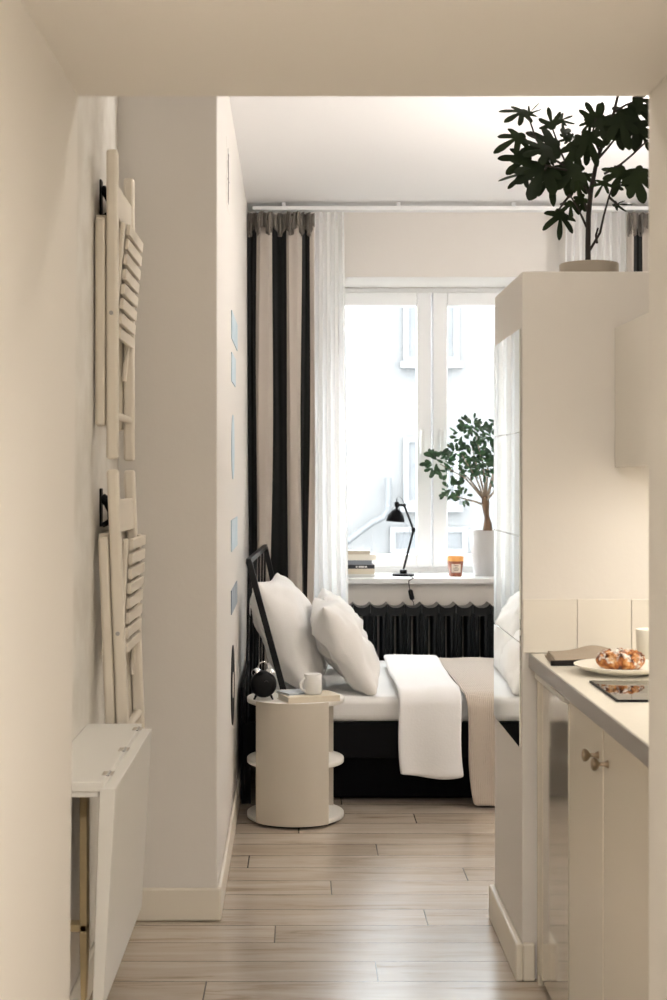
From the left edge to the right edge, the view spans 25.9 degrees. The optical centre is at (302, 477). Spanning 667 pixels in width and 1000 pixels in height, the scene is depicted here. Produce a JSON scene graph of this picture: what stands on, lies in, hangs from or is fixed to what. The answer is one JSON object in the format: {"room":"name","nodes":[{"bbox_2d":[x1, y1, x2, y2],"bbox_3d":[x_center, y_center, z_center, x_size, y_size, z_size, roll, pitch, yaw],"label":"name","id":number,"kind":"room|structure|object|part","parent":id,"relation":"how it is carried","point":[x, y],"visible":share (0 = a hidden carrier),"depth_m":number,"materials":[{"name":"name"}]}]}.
{"room":"studio apartment","nodes":[
{"label":"studio apartment","id":0,"kind":"room"},
{"bbox_2d":[0,0,77,999],"bbox_3d":[-0.563,-0.020,0.485,0.374,2.840,3.970,0,0,0],"label":"wall","id":1,"kind":"structure","parent":0,"point":[39,104],"depth_m":2.10,"materials":[{"name":"beige paint"}]},
{"bbox_2d":[70,96,117,993],"bbox_3d":[-0.668,-0.020,3.530,0.164,2.840,2.120,0,0,0],"label":"wall","id":2,"kind":"structure","parent":0,"point":[97,132],"depth_m":3.96,"materials":[{"name":"paint"}]},
{"bbox_2d":[70,941,94,999],"bbox_3d":[-0.579,1.347,3.523,0.014,0.105,2.106,0,0,0],"label":"baseboard","id":3,"kind":"structure","parent":2,"relation":"attached to","point":[75,994],"depth_m":3.88,"materials":[{"name":"beige wood"}]},
{"bbox_2d":[100,179,105,214],"bbox_3d":[-0.565,-0.804,4.188,0.051,0.112,0.035,0,0,0],"label":"wall hook","id":4,"kind":"object","parent":2,"relation":"attached to","point":[102,188],"visible":0.42,"depth_m":4.17,"materials":[{"name":"black metal"}]},
{"bbox_2d":[100,488,108,526],"bbox_3d":[-0.565,0.086,4.188,0.051,0.112,0.035,0,0,0],"label":"wall hook","id":5,"kind":"object","parent":2,"relation":"attached to","point":[103,497],"visible":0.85,"depth_m":4.17,"materials":[{"name":"black metal"}]},
{"bbox_2d":[70,724,151,999],"bbox_3d":[-0.498,0.951,3.560,0.174,0.576,0.764,0,0,0],"label":"table","id":6,"kind":"object","parent":2,"relation":"attached to","point":[111,762],"visible":0.81,"depth_m":3.40,"materials":[{"name":"white laminate"}]},
{"bbox_2d":[71,724,141,791],"bbox_3d":[-0.511,0.678,3.560,0.147,0.022,0.760,0,0,0],"label":"shelf","id":7,"kind":"object","parent":6,"relation":"attached to","point":[100,752],"depth_m":3.52,"materials":[{"name":"white laminate"}]},
{"bbox_2d":[95,149,142,460],"bbox_3d":[-0.536,-0.485,4.255,0.094,0.866,0.444,0,0,0],"label":"folding chair","id":8,"kind":"object","parent":2,"relation":"attached to","point":[117,256],"visible":1,"depth_m":4.05,"materials":[{"name":"beige paint"}]},
{"bbox_3d":[-0.566,-0.438,4.066,0.030,0.585,0.042,0,0,0],"label":"leg","id":9,"kind":"part","parent":8,"relation":"part of","materials":[{"name":"beige paint"}]},
{"bbox_3d":[-0.533,-0.485,4.060,0.032,0.866,0.042,0,0,0],"label":"post","id":10,"kind":"part","parent":8,"relation":"part of","materials":[{"name":"beige paint"}]},
{"bbox_3d":[-0.566,-0.438,4.456,0.030,0.585,0.042,0,0,0],"label":"leg","id":11,"kind":"part","parent":8,"relation":"part of","materials":[{"name":"beige paint"}]},
{"bbox_3d":[-0.527,-0.507,4.095,0.052,0.429,0.022,0,0,0],"label":"seat rail","id":12,"kind":"part","parent":8,"relation":"part of","materials":[{"name":"beige paint"}]},
{"bbox_3d":[-0.534,-0.785,4.270,0.021,0.094,0.390,0,0,0],"label":"rail","id":13,"kind":"part","parent":8,"relation":"part of","materials":[{"name":"beige paint"}]},
{"bbox_3d":[-0.527,-0.507,4.429,0.052,0.429,0.022,0,0,0],"label":"seat rail","id":14,"kind":"part","parent":8,"relation":"part of","materials":[{"name":"beige paint"}]},
{"bbox_3d":[-0.533,-0.485,4.450,0.032,0.866,0.042,0,0,0],"label":"post","id":15,"kind":"part","parent":8,"relation":"part of","materials":[{"name":"beige paint"}]},
{"bbox_3d":[-0.509,-0.557,4.275,0.040,0.324,0.330,0,0,0],"label":"slatted seat","id":16,"kind":"part","parent":8,"relation":"part of","materials":[{"name":"beige paint"}]},
{"bbox_2d":[98,469,145,728],"bbox_3d":[-0.528,0.408,4.255,0.098,0.866,0.444,0,0,1],"label":"folding chair","id":17,"kind":"object","parent":2,"relation":"attached to","point":[121,553],"visible":0.86,"depth_m":4.05,"materials":[{"name":"beige paint"}]},
{"bbox_3d":[-0.547,0.457,4.066,0.030,0.585,0.042,-2,0,0],"label":"leg","id":18,"kind":"part","parent":17,"relation":"part of","materials":[{"name":"beige paint"}]},
{"bbox_3d":[-0.516,0.408,4.060,0.032,0.866,0.042,-2,0,0],"label":"post","id":19,"kind":"part","parent":17,"relation":"part of","materials":[{"name":"beige paint"}]},
{"bbox_3d":[-0.510,0.386,4.095,0.035,0.430,0.022,0,0,0],"label":"seat rail","id":20,"kind":"part","parent":17,"relation":"part of","materials":[{"name":"beige paint"}]},
{"bbox_3d":[-0.529,0.109,4.270,0.021,0.094,0.390,-2,0,0],"label":"rail","id":21,"kind":"part","parent":17,"relation":"part of","materials":[{"name":"beige paint"}]},
{"bbox_3d":[-0.547,0.457,4.456,0.030,0.585,0.042,-2,0,0],"label":"leg","id":22,"kind":"part","parent":17,"relation":"part of","materials":[{"name":"beige paint"}]},
{"bbox_3d":[-0.516,0.408,4.450,0.032,0.866,0.042,-2,0,0],"label":"post","id":23,"kind":"part","parent":17,"relation":"part of","materials":[{"name":"beige paint"}]},
{"bbox_3d":[-0.494,0.335,4.275,0.028,0.324,0.330,0,0,0],"label":"slatted seat","id":24,"kind":"part","parent":17,"relation":"part of","materials":[{"name":"beige paint"}]},
{"bbox_3d":[-0.510,0.386,4.429,0.035,0.430,0.022,0,0,0],"label":"seat rail","id":25,"kind":"part","parent":17,"relation":"part of","materials":[{"name":"beige paint"}]},
{"bbox_2d":[118,96,247,887],"bbox_3d":[-0.511,-0.020,6.220,0.478,2.840,3.260,0,0,0],"label":"wall","id":26,"kind":"structure","parent":0,"point":[193,269],"depth_m":4.59,"materials":[{"name":"white paint"}]},
{"bbox_2d":[136,888,220,920],"bbox_3d":[-0.422,1.347,4.583,0.327,0.105,0.014,0,0,0],"label":"baseboard","id":27,"kind":"object","parent":26,"relation":"attached to","point":[158,904],"visible":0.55,"depth_m":4.58,"materials":[{"name":"beige wood"}]},
{"bbox_2d":[226,136,229,214],"bbox_3d":[-0.276,-1.113,5.346,0.003,0.235,0.260,0,0,0],"label":"line drawing","id":28,"kind":"object","parent":26,"relation":"attached to","point":[227,146],"visible":1,"depth_m":5.29,"materials":[{"name":"white paper"}]},
{"bbox_2d":[217,762,240,915],"bbox_3d":[-0.277,1.347,6.220,0.013,0.105,3.260,0,0,0],"label":"baseboard","id":29,"kind":"structure","parent":26,"relation":"attached to","point":[222,883],"depth_m":5.28,"materials":[{"name":"beige wood"}]},
{"bbox_2d":[231,645,234,724],"bbox_3d":[-0.278,0.822,5.756,0.003,0.316,0.316,0,0,0],"label":"vinyl record","id":30,"kind":"object","parent":26,"relation":"attached to","point":[232,656],"visible":1,"depth_m":5.69,"materials":[{"name":"black"}]},
{"bbox_2d":[231,415,234,478],"bbox_3d":[-0.278,-0.123,5.766,0.003,0.256,0.256,0,0,0],"label":"print","id":31,"kind":"object","parent":26,"relation":"attached to","point":[232,427],"visible":1,"depth_m":5.69},
{"bbox_2d":[231,352,235,386],"bbox_3d":[-0.279,-0.433,5.811,0.004,0.112,0.369,0,0,0],"label":"print","id":32,"kind":"object","parent":26,"relation":"attached to","point":[233,360],"visible":1,"depth_m":5.77},
{"bbox_2d":[231,581,236,614],"bbox_3d":[-0.279,0.483,5.882,0.004,0.093,0.567,0,0,0],"label":"print","id":33,"kind":"object","parent":26,"relation":"attached to","point":[234,589],"visible":1,"depth_m":5.80,"materials":[{"name":"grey paper"}]},
{"bbox_2d":[231,516,237,551],"bbox_3d":[-0.279,0.225,5.893,0.004,0.122,0.589,0,0,0],"label":"print","id":34,"kind":"object","parent":26,"relation":"attached to","point":[234,522],"visible":1,"depth_m":5.87},
{"bbox_2d":[231,310,237,350],"bbox_3d":[-0.279,-0.598,5.912,0.004,0.109,0.573,0,0,0],"label":"print","id":35,"kind":"object","parent":26,"relation":"attached to","point":[234,327],"visible":1,"depth_m":5.87},
{"bbox_2d":[89,765,551,999],"bbox_3d":[0.800,1.450,3.425,3.100,0.100,10.050,0,0,0],"label":"floor","id":36,"kind":"structure","parent":0,"point":[388,899],"depth_m":4.58,"materials":[{"name":"brown wood"}]},
{"bbox_2d":[247,689,343,828],"bbox_3d":[-0.031,1.149,5.962,0.398,0.502,0.404,0,0,0],"label":"bedside table","id":37,"kind":"object","parent":36,"relation":"on","point":[294,759],"visible":0.91,"depth_m":5.78,"materials":[{"name":"white wood"}]},
{"bbox_2d":[250,661,276,699],"bbox_3d":[-0.160,0.821,5.872,0.106,0.157,0.067,0,0,0],"label":"alarm clock","id":38,"kind":"object","parent":37,"relation":"on","point":[263,683],"visible":1,"depth_m":5.85,"materials":[{"name":"black metal"}]},
{"bbox_3d":[-0.046,1.143,5.794,0.294,0.489,0.066,0,0,5],"label":"panel","id":39,"kind":"part","parent":37,"relation":"part of","materials":[{"name":"beige wood"}]},
{"bbox_2d":[247,689,343,706],"bbox_3d":[-0.031,0.908,5.965,0.398,0.020,0.398,0,0,0],"label":"tabletop","id":40,"kind":"object","parent":37,"relation":"attached to","point":[259,701],"depth_m":5.82,"materials":[{"name":"white wood"}]},
{"bbox_2d":[247,751,343,767],"bbox_3d":[-0.031,1.155,5.965,0.398,0.020,0.398,0,0,0],"label":"shelf","id":41,"kind":"object","parent":37,"relation":"attached to","point":[335,759],"depth_m":5.79,"materials":[{"name":"white wood"}]},
{"bbox_2d":[247,804,343,823],"bbox_3d":[-0.031,1.378,5.965,0.398,0.020,0.398,0,0,0],"label":"shelf","id":42,"kind":"object","parent":37,"relation":"attached to","point":[336,813],"depth_m":5.80,"materials":[{"name":"white wood"}]},
{"bbox_2d":[277,690,339,703],"bbox_3d":[0.022,0.886,5.872,0.220,0.024,0.145,0,0,-19],"label":"book","id":43,"kind":"object","parent":37,"relation":"on","point":[326,695],"visible":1,"depth_m":5.82,"materials":[{"name":"beige paper"}]},
{"bbox_2d":[276,688,304,695],"bbox_3d":[-0.020,0.870,5.900,0.150,0.008,0.100,0,0,-32],"label":"book","id":44,"kind":"object","parent":43,"relation":"on","point":[290,692],"visible":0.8,"depth_m":5.87,"materials":[{"name":"grey paper"}]},
{"bbox_2d":[299,673,321,694],"bbox_3d":[0.030,0.833,5.865,0.092,0.082,0.072,0,0,0],"label":"mug","id":45,"kind":"object","parent":43,"relation":"on","point":[312,681],"visible":1,"depth_m":5.83,"materials":[{"name":"white ceramic"}]},
{"bbox_3d":[-0.002,0.833,5.841,0.031,0.058,0.009,0,0,-30],"label":"handle","id":46,"kind":"part","parent":45,"relation":"part of","materials":[{"name":"white ceramic"}]},
{"bbox_3d":[0.003,1.143,6.071,0.248,0.450,0.012,0,0,0],"label":"panel","id":47,"kind":"part","parent":37,"relation":"part of","materials":[{"name":"beige wood"}]},
{"bbox_2d":[241,544,471,803],"bbox_3d":[0.826,0.872,6.838,2.188,1.057,1.324,0,0,0],"label":"bed","id":48,"kind":"object","parent":36,"relation":"on","point":[370,767],"visible":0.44,"depth_m":6.30,"materials":[{"name":"black"}]},
{"bbox_3d":[-0.245,1.298,6.245,0.040,0.205,0.040,0,0,0],"label":"leg","id":49,"kind":"part","parent":48,"relation":"part of","materials":[{"name":"black"}]},
{"bbox_3d":[-0.259,1.140,6.840,0.018,0.480,1.240,0,0,0],"label":"head panel","id":50,"kind":"part","parent":48,"relation":"part of","materials":[{"name":"black metal"}]},
{"bbox_3d":[-0.213,0.355,6.838,0.022,0.024,1.325,0,0,2],"label":"head rail","id":51,"kind":"part","parent":48,"relation":"part of","materials":[{"name":"black metal"}]},
{"bbox_3d":[0.829,1.124,6.840,2.182,0.152,1.260,0,0,0],"label":"frame","id":52,"kind":"part","parent":48,"relation":"part of","materials":[{"name":"black"}]},
{"bbox_2d":[266,661,467,720],"bbox_3d":[0.843,0.992,6.841,2.055,0.107,1.278,0,0,0],"label":"mattress","id":53,"kind":"object","parent":48,"relation":"on","point":[356,706],"visible":0.02,"depth_m":6.21,"materials":[{"name":"white fabric"}]},
{"bbox_2d":[249,573,327,688],"bbox_3d":[-0.055,0.694,6.600,0.339,0.484,0.620,0,0,8],"label":"pillow","id":54,"kind":"object","parent":53,"relation":"on","point":[288,610],"visible":0.72,"depth_m":6.35,"materials":[{"name":"white fabric"}]},
{"bbox_2d":[317,588,367,638],"bbox_3d":[0.183,0.746,7.040,0.261,0.384,0.540,0,0,0],"label":"pillow","id":55,"kind":"object","parent":53,"relation":"on","point":[324,594],"visible":0.22,"depth_m":6.98,"materials":[{"name":"white fabric"}]},
{"bbox_2d":[310,598,379,694],"bbox_3d":[0.185,0.739,6.440,0.307,0.390,0.495,0,0,0],"label":"pillow","id":56,"kind":"object","parent":53,"relation":"on","point":[339,639],"visible":1,"depth_m":6.25,"materials":[{"name":"white fabric"}]},
{"bbox_2d":[384,654,463,779],"bbox_3d":[0.539,1.075,6.671,0.278,0.397,1.134,0,0,0],"label":"blanket","id":57,"kind":"object","parent":53,"relation":"on","point":[430,701],"visible":1,"depth_m":6.12,"materials":[{"name":"white fabric"}]},
{"bbox_2d":[439,657,494,805],"bbox_3d":[1.257,1.153,6.769,1.165,0.490,1.317,0,0,0],"label":"quilt","id":58,"kind":"object","parent":53,"relation":"on","point":[474,676],"visible":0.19,"depth_m":6.14,"materials":[{"name":"beige fabric"}]},
{"bbox_3d":[0.800,1.299,6.860,2.000,0.178,1.120,0,0,0],"label":"underbed drawer","id":59,"kind":"part","parent":48,"relation":"part of","materials":[{"name":"black wood"}]},
{"bbox_2d":[349,601,493,660],"bbox_3d":[0.769,1.032,7.738,1.894,0.735,0.154,0,0,0],"label":"radiator","id":60,"kind":"object","parent":36,"relation":"on","point":[478,619],"visible":0.16,"depth_m":7.67,"materials":[{"name":"black metal"}]},
{"bbox_2d":[537,680,544,985],"bbox_3d":[0.660,0.965,4.013,0.020,0.870,0.030,0,0,0],"label":"filler panel","id":61,"kind":"object","parent":36,"relation":"on","point":[540,982],"visible":0.3,"depth_m":4.00,"materials":[{"name":"beige wood"}]},
{"bbox_2d":[535,673,568,999],"bbox_3d":[0.933,0.965,3.775,0.590,0.870,0.440,0,0,0],"label":"dishwasher","id":62,"kind":"object","parent":36,"relation":"on","point":[553,707],"visible":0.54,"depth_m":3.76,"materials":[{"name":"beige"}]},
{"bbox_2d":[569,701,648,999],"bbox_3d":[0.920,0.965,3.123,0.616,0.870,0.845,0,0,0],"label":"base cabinet","id":63,"kind":"object","parent":36,"relation":"on","point":[609,786],"visible":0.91,"depth_m":3.12,"materials":[{"name":"beige wood"}]},
{"bbox_3d":[0.660,0.952,3.343,0.020,0.827,0.400,0,0,0],"label":"door","id":64,"kind":"part","parent":63,"relation":"part of","materials":[{"name":"beige wood"}]},
{"bbox_2d":[529,653,648,767],"bbox_3d":[0.929,0.508,3.257,0.600,0.039,1.571,0,0,0],"label":"countertop","id":65,"kind":"structure","parent":63,"relation":"on","point":[627,723],"depth_m":3.17,"materials":[{"name":"beige stone"}]},
{"bbox_2d":[545,645,609,665],"bbox_3d":[0.747,0.474,3.877,0.207,0.028,0.221,0,0,0],"label":"napkin","id":66,"kind":"object","parent":65,"relation":"on","point":[566,657],"visible":0.57,"depth_m":3.87,"materials":[{"name":"beige"}]},
{"bbox_2d":[574,658,648,676],"bbox_3d":[0.800,0.477,3.630,0.242,0.024,0.242,0,0,0],"label":"plate","id":67,"kind":"object","parent":65,"relation":"on","point":[591,665],"visible":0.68,"depth_m":3.57,"materials":[{"name":"white ceramic"}]},
{"bbox_2d":[596,648,644,669],"bbox_3d":[0.797,0.452,3.629,0.124,0.051,0.091,0,0,0],"label":"croissant","id":68,"kind":"object","parent":67,"relation":"on","point":[618,658],"visible":0.97,"depth_m":3.60,"materials":[{"name":"orange food"}]},
{"bbox_2d":[589,681,648,701],"bbox_3d":[0.939,0.486,3.312,0.510,0.005,0.303,0,0,0],"label":"cooktop","id":69,"kind":"object","parent":65,"relation":"in","point":[619,691],"visible":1,"depth_m":3.32,"materials":[{"name":"black glass"}]},
{"bbox_2d":[636,628,648,659],"bbox_3d":[0.937,0.445,3.845,0.107,0.088,0.084,0,0,0],"label":"cup","id":70,"kind":"object","parent":65,"relation":"on","point":[642,634],"visible":0.28,"depth_m":3.82,"materials":[{"name":"white ceramic"}]},
{"bbox_3d":[0.631,0.610,3.192,0.038,0.029,0.029,0,0,0],"label":"knob","id":71,"kind":"part","parent":63,"relation":"part of","materials":[{"name":"gold metal"}]},
{"bbox_3d":[0.631,0.610,3.090,0.038,0.029,0.029,0,0,0],"label":"knob","id":72,"kind":"part","parent":63,"relation":"part of","materials":[{"name":"gold metal"}]},
{"bbox_3d":[0.660,0.952,2.921,0.020,0.827,0.432,0,0,0],"label":"door","id":73,"kind":"part","parent":63,"relation":"part of","materials":[{"name":"beige wood"}]},
{"bbox_2d":[21,0,666,95],"bbox_3d":[0.093,-1.044,0.485,0.989,0.791,3.970,0,0,0],"label":"ceiling","id":74,"kind":"structure","parent":0,"point":[102,47],"depth_m":2.17,"materials":[{"name":"beige paint"}]},
{"bbox_2d":[229,95,648,211],"bbox_3d":[0.800,-1.500,5.460,3.100,0.120,5.980,0,0,0],"label":"ceiling","id":75,"kind":"structure","parent":0,"point":[293,150],"depth_m":6.36,"materials":[{"name":"white paint"}]},
{"bbox_2d":[253,202,648,211],"bbox_3d":[0.939,-1.417,7.582,2.402,0.045,0.075,0,0,0],"label":"track","id":76,"kind":"object","parent":75,"relation":"attached to","point":[513,208],"visible":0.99,"depth_m":7.55,"materials":[{"name":"white metal"}]},
{"bbox_2d":[247,211,314,670],"bbox_3d":[-0.113,-0.009,7.552,0.359,2.758,0.112,0,0,0],"label":"curtain","id":77,"kind":"object","parent":76,"relation":"hanging from","point":[280,247],"visible":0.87,"depth_m":7.56,"materials":[{"name":"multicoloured fabric"}]},
{"bbox_2d":[313,212,347,603],"bbox_3d":[0.149,-0.011,7.600,0.193,2.762,0.044,0,0,0],"label":"sheer curtain","id":78,"kind":"object","parent":76,"relation":"hanging from","point":[331,534],"visible":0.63,"depth_m":7.60,"materials":[{"name":"white fabric"}]},
{"bbox_3d":[0.939,-1.405,7.582,2.402,0.020,0.075,0,0,0],"label":"rail","id":79,"kind":"part","parent":76,"relation":"part of","materials":[{"name":"white metal"}]},
{"bbox_2d":[565,212,625,271],"bbox_3d":[1.534,-0.011,7.600,0.319,2.762,0.044,0,0,0],"label":"sheer curtain","id":80,"kind":"object","parent":76,"relation":"hanging from","point":[611,245],"visible":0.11,"depth_m":7.60,"materials":[{"name":"white fabric"}]},
{"bbox_2d":[627,212,648,271],"bbox_3d":[1.860,-0.009,7.559,0.340,2.757,0.119,0,0,0],"label":"curtain","id":81,"kind":"object","parent":76,"relation":"hanging from","point":[637,224],"visible":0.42,"depth_m":7.57,"materials":[{"name":"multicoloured fabric"}]},
{"bbox_2d":[248,212,648,657],"bbox_3d":[0.800,-0.020,8.150,3.100,2.840,0.600,0,0,0],"label":"wall","id":82,"kind":"structure","parent":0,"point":[382,249],"depth_m":7.85,"materials":[{"name":"white paint"}]},
{"bbox_2d":[345,288,504,583],"bbox_3d":[0.738,-0.259,8.092,1.436,1.659,0.575,0,0,0],"label":"window","id":83,"kind":"structure","parent":82,"relation":"attached to","point":[431,304],"depth_m":8.28,"materials":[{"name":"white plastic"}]},
{"bbox_2d":[348,574,374,576],"bbox_3d":[0.303,0.533,8.000,0.183,0.016,0.153,0,0,0],"label":"book","id":84,"kind":"object","parent":83,"relation":"on","point":[349,575],"visible":0.43,"depth_m":7.92,"materials":[{"name":"white paper"}]},
{"bbox_2d":[348,569,374,573],"bbox_3d":[0.300,0.510,8.000,0.188,0.029,0.153,0,0,0],"label":"book","id":85,"kind":"object","parent":84,"relation":"on","point":[350,571],"visible":0.52,"depth_m":7.92,"materials":[{"name":"beige paper"}]},
{"bbox_2d":[348,563,374,568],"bbox_3d":[0.297,0.485,8.000,0.190,0.021,0.151,0,0,0],"label":"book","id":86,"kind":"object","parent":85,"relation":"on","point":[372,566],"visible":0.58,"depth_m":7.93,"materials":[{"name":"black paper"}]},
{"bbox_2d":[348,560,371,564],"bbox_3d":[0.286,0.463,8.000,0.190,0.025,0.146,0,0,0],"label":"book","id":87,"kind":"object","parent":86,"relation":"on","point":[350,562],"visible":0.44,"depth_m":7.93,"materials":[{"name":"grey paper"}]},
{"bbox_2d":[348,553,375,559],"bbox_3d":[0.306,0.434,8.000,0.188,0.032,0.148,0,0,0],"label":"book","id":88,"kind":"object","parent":87,"relation":"on","point":[372,556],"visible":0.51,"depth_m":7.93,"materials":[{"name":"beige paper"}]},
{"bbox_2d":[348,550,369,553],"bbox_3d":[0.276,0.408,8.000,0.180,0.020,0.130,0,0,0],"label":"book","id":89,"kind":"object","parent":88,"relation":"on","point":[349,551],"visible":0.5,"depth_m":7.93,"materials":[{"name":"beige paper"}]},
{"bbox_3d":[0.435,-0.276,8.316,0.600,1.574,0.068,0,0,0],"label":"sash","id":90,"kind":"part","parent":83,"relation":"part of","materials":[{"name":"white plastic"}]},
{"bbox_2d":[386,496,415,604],"bbox_3d":[0.542,0.413,7.930,0.164,0.623,0.306,0,0,0],"label":"desk lamp","id":91,"kind":"object","parent":83,"relation":"on","point":[395,515],"visible":1,"depth_m":8.00,"materials":[{"name":"black metal"}]},
{"bbox_3d":[0.511,0.208,8.020,0.102,0.073,0.102,0,0,0],"label":"lamp shade","id":92,"kind":"part","parent":91,"relation":"part of","materials":[{"name":"black metal"}]},
{"bbox_2d":[394,499,398,508],"bbox_3d":[0.519,0.143,8.020,0.028,0.058,0.028,0,0,0],"label":"socket","id":93,"kind":"object","parent":91,"relation":"attached to","point":[396,504],"depth_m":8.01,"materials":[{"name":"black metal"}]},
{"bbox_3d":[0.583,0.399,8.020,0.068,0.227,0.012,0,0,0],"label":"arm","id":94,"kind":"part","parent":91,"relation":"part of","materials":[{"name":"black metal"}]},
{"bbox_3d":[0.585,0.219,8.020,0.063,0.140,0.011,0,0,0],"label":"arm","id":95,"kind":"part","parent":91,"relation":"part of","materials":[{"name":"black metal"}]},
{"bbox_2d":[408,589,414,599],"bbox_3d":[0.582,0.627,7.790,0.036,0.059,0.026,0,0,0],"label":"switch","id":96,"kind":"object","parent":91,"relation":"attached to","point":[410,591],"depth_m":7.78,"materials":[{"name":"black plastic"}]},
{"bbox_3d":[0.738,0.556,8.053,1.436,0.030,0.495,0,0,0],"label":"sill","id":97,"kind":"part","parent":83,"relation":"part of","materials":[{"name":"white"}]},
{"bbox_3d":[0.680,-0.207,8.258,0.028,0.145,0.048,0,0,0],"label":"handle","id":98,"kind":"part","parent":83,"relation":"part of","materials":[{"name":"white metal"}]},
{"bbox_3d":[0.792,-0.207,8.258,0.028,0.145,0.048,0,0,0],"label":"handle","id":99,"kind":"part","parent":83,"relation":"part of","materials":[{"name":"white metal"}]},
{"bbox_2d":[447,556,463,575],"bbox_3d":[0.841,0.487,8.000,0.089,0.108,0.089,0,0,0],"label":"candle","id":100,"kind":"object","parent":83,"relation":"on","point":[455,563],"visible":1,"depth_m":7.96,"materials":[{"name":"orange glass"}]},
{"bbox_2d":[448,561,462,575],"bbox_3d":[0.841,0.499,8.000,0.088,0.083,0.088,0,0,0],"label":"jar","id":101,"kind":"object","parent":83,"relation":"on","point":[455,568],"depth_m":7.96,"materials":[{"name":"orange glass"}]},
{"bbox_2d":[419,413,494,575],"bbox_3d":[0.949,0.090,8.060,0.611,0.902,0.232,0,0,0],"label":"potted ficus","id":102,"kind":"object","parent":83,"relation":"on","point":[481,540],"visible":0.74,"depth_m":8.02,"materials":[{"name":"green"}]},
{"bbox_3d":[1.041,-0.276,8.316,0.600,1.574,0.068,0,0,0],"label":"sash","id":103,"kind":"part","parent":83,"relation":"part of","materials":[{"name":"white plastic"}]},
{"bbox_2d":[468,529,494,575],"bbox_3d":[1.028,0.415,8.060,0.216,0.252,0.216,0,0,0],"label":"pot","id":104,"kind":"object","parent":83,"relation":"on","point":[481,540],"depth_m":7.98,"materials":[{"name":"white ceramic"}]},
{"bbox_2d":[495,272,648,978],"bbox_3d":[0.921,0.411,4.338,0.618,1.977,0.575,0,0,0],"label":"wall partition","id":105,"kind":"structure","parent":0,"point":[585,517],"depth_m":4.05,"materials":[{"name":"white paint"}]},
{"bbox_2d":[494,530,520,641],"bbox_3d":[0.609,0.312,4.339,0.004,0.296,0.546,0,0,0],"label":"tile","id":106,"kind":"structure","parent":105,"relation":"attached to","point":[507,546],"depth_m":4.30,"materials":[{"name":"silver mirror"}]},
{"bbox_2d":[494,623,520,747],"bbox_3d":[0.609,0.609,4.339,0.004,0.294,0.546,0,0,0],"label":"mirror","id":107,"kind":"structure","parent":105,"relation":"attached to","point":[507,650],"depth_m":4.30,"materials":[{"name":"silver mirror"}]},
{"bbox_2d":[494,432,520,535],"bbox_3d":[0.609,0.017,4.339,0.004,0.290,0.546,0,0,0],"label":"tile","id":108,"kind":"structure","parent":105,"relation":"attached to","point":[507,448],"depth_m":4.30,"materials":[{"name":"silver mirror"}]},
{"bbox_2d":[494,329,520,436],"bbox_3d":[0.609,-0.275,4.339,0.004,0.289,0.546,0,0,0],"label":"tile","id":109,"kind":"structure","parent":105,"relation":"attached to","point":[507,353],"depth_m":4.30,"materials":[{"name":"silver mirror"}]},
{"bbox_2d":[489,885,534,980],"bbox_3d":[0.619,1.347,4.327,0.054,0.105,0.595,0,0,0],"label":"baseboard","id":110,"kind":"structure","parent":105,"relation":"attached to","point":[520,957],"depth_m":4.14,"materials":[{"name":"beige wood"}]},
{"bbox_2d":[493,96,648,271],"bbox_3d":[0.813,-0.887,4.335,0.498,0.621,0.200,0,0,0],"label":"potted plant","id":111,"kind":"object","parent":105,"relation":"on","point":[619,126],"visible":0.99,"depth_m":4.32,"materials":[{"name":"green plant"}]},
{"bbox_2d":[523,599,648,652],"bbox_3d":[0.916,0.413,4.047,0.604,0.150,0.006,0,0,0],"label":"backsplash","id":112,"kind":"structure","parent":105,"relation":"attached to","point":[548,624],"depth_m":4.04,"materials":[{"name":"beige tile"}]},
{"bbox_2d":[559,260,618,271],"bbox_3d":[0.856,-0.609,4.340,0.175,0.064,0.175,0,0,0],"label":"pot","id":113,"kind":"object","parent":105,"relation":"on","point":[579,265],"depth_m":4.26,"materials":[{"name":"beige ceramic"}]},
{"bbox_2d":[649,75,666,999],"bbox_3d":[1.469,-0.020,0.485,1.762,2.840,3.970,0,0,0],"label":"wall","id":114,"kind":"structure","parent":0,"point":[658,96],"depth_m":2.40,"materials":[{"name":"beige paint"}]},
{"bbox_2d":[615,312,648,466],"bbox_3d":[1.050,-0.217,3.264,0.358,0.403,1.569,0,0,0],"label":"upper cabinet","id":115,"kind":"object","parent":114,"relation":"attached to","point":[632,337],"visible":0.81,"depth_m":3.84,"materials":[{"name":"beige wood"}]},
{"label":"outside","id":116,"kind":"structure","parent":0,"visible":0},
{"bbox_3d":[1.000,8.500,18.300,34.000,0.200,19.400,0,0,0],"label":"floor","id":117,"kind":"structure","parent":116,"visible":0},
{"bbox_2d":[345,307,494,572],"bbox_3d":[1.000,1.150,24.920,34.000,14.500,6.160,0,0,0],"label":"apartment building","id":118,"kind":"structure","parent":117,"relation":"on","point":[380,342],"depth_m":22.00,"materials":[{"name":"grey"}]},
{"bbox_2d":[348,478,390,544],"bbox_3d":[0.758,0.686,21.848,1.134,1.371,0.296,0,0,0],"label":"drain pipe","id":119,"kind":"object","parent":118,"relation":"attached to","point":[387,505],"visible":0.72,"depth_m":21.71,"materials":[{"name":"grey metal"}]},
{"bbox_3d":[1.905,0.945,21.983,1.050,0.290,0.026,0,0,0],"label":"pane","id":120,"kind":"part","parent":118,"relation":"part of","materials":[{"name":"glass"}]},
{"bbox_3d":[1.940,-0.100,21.983,0.720,0.920,0.026,0,0,0],"label":"pane","id":121,"kind":"part","parent":118,"relation":"part of","materials":[{"name":"glass"}]},
{"bbox_3d":[1.940,-2.625,21.983,0.720,1.630,0.026,0,0,0],"label":"pane","id":122,"kind":"part","parent":118,"relation":"part of","materials":[{"name":"glass"}]}
]}

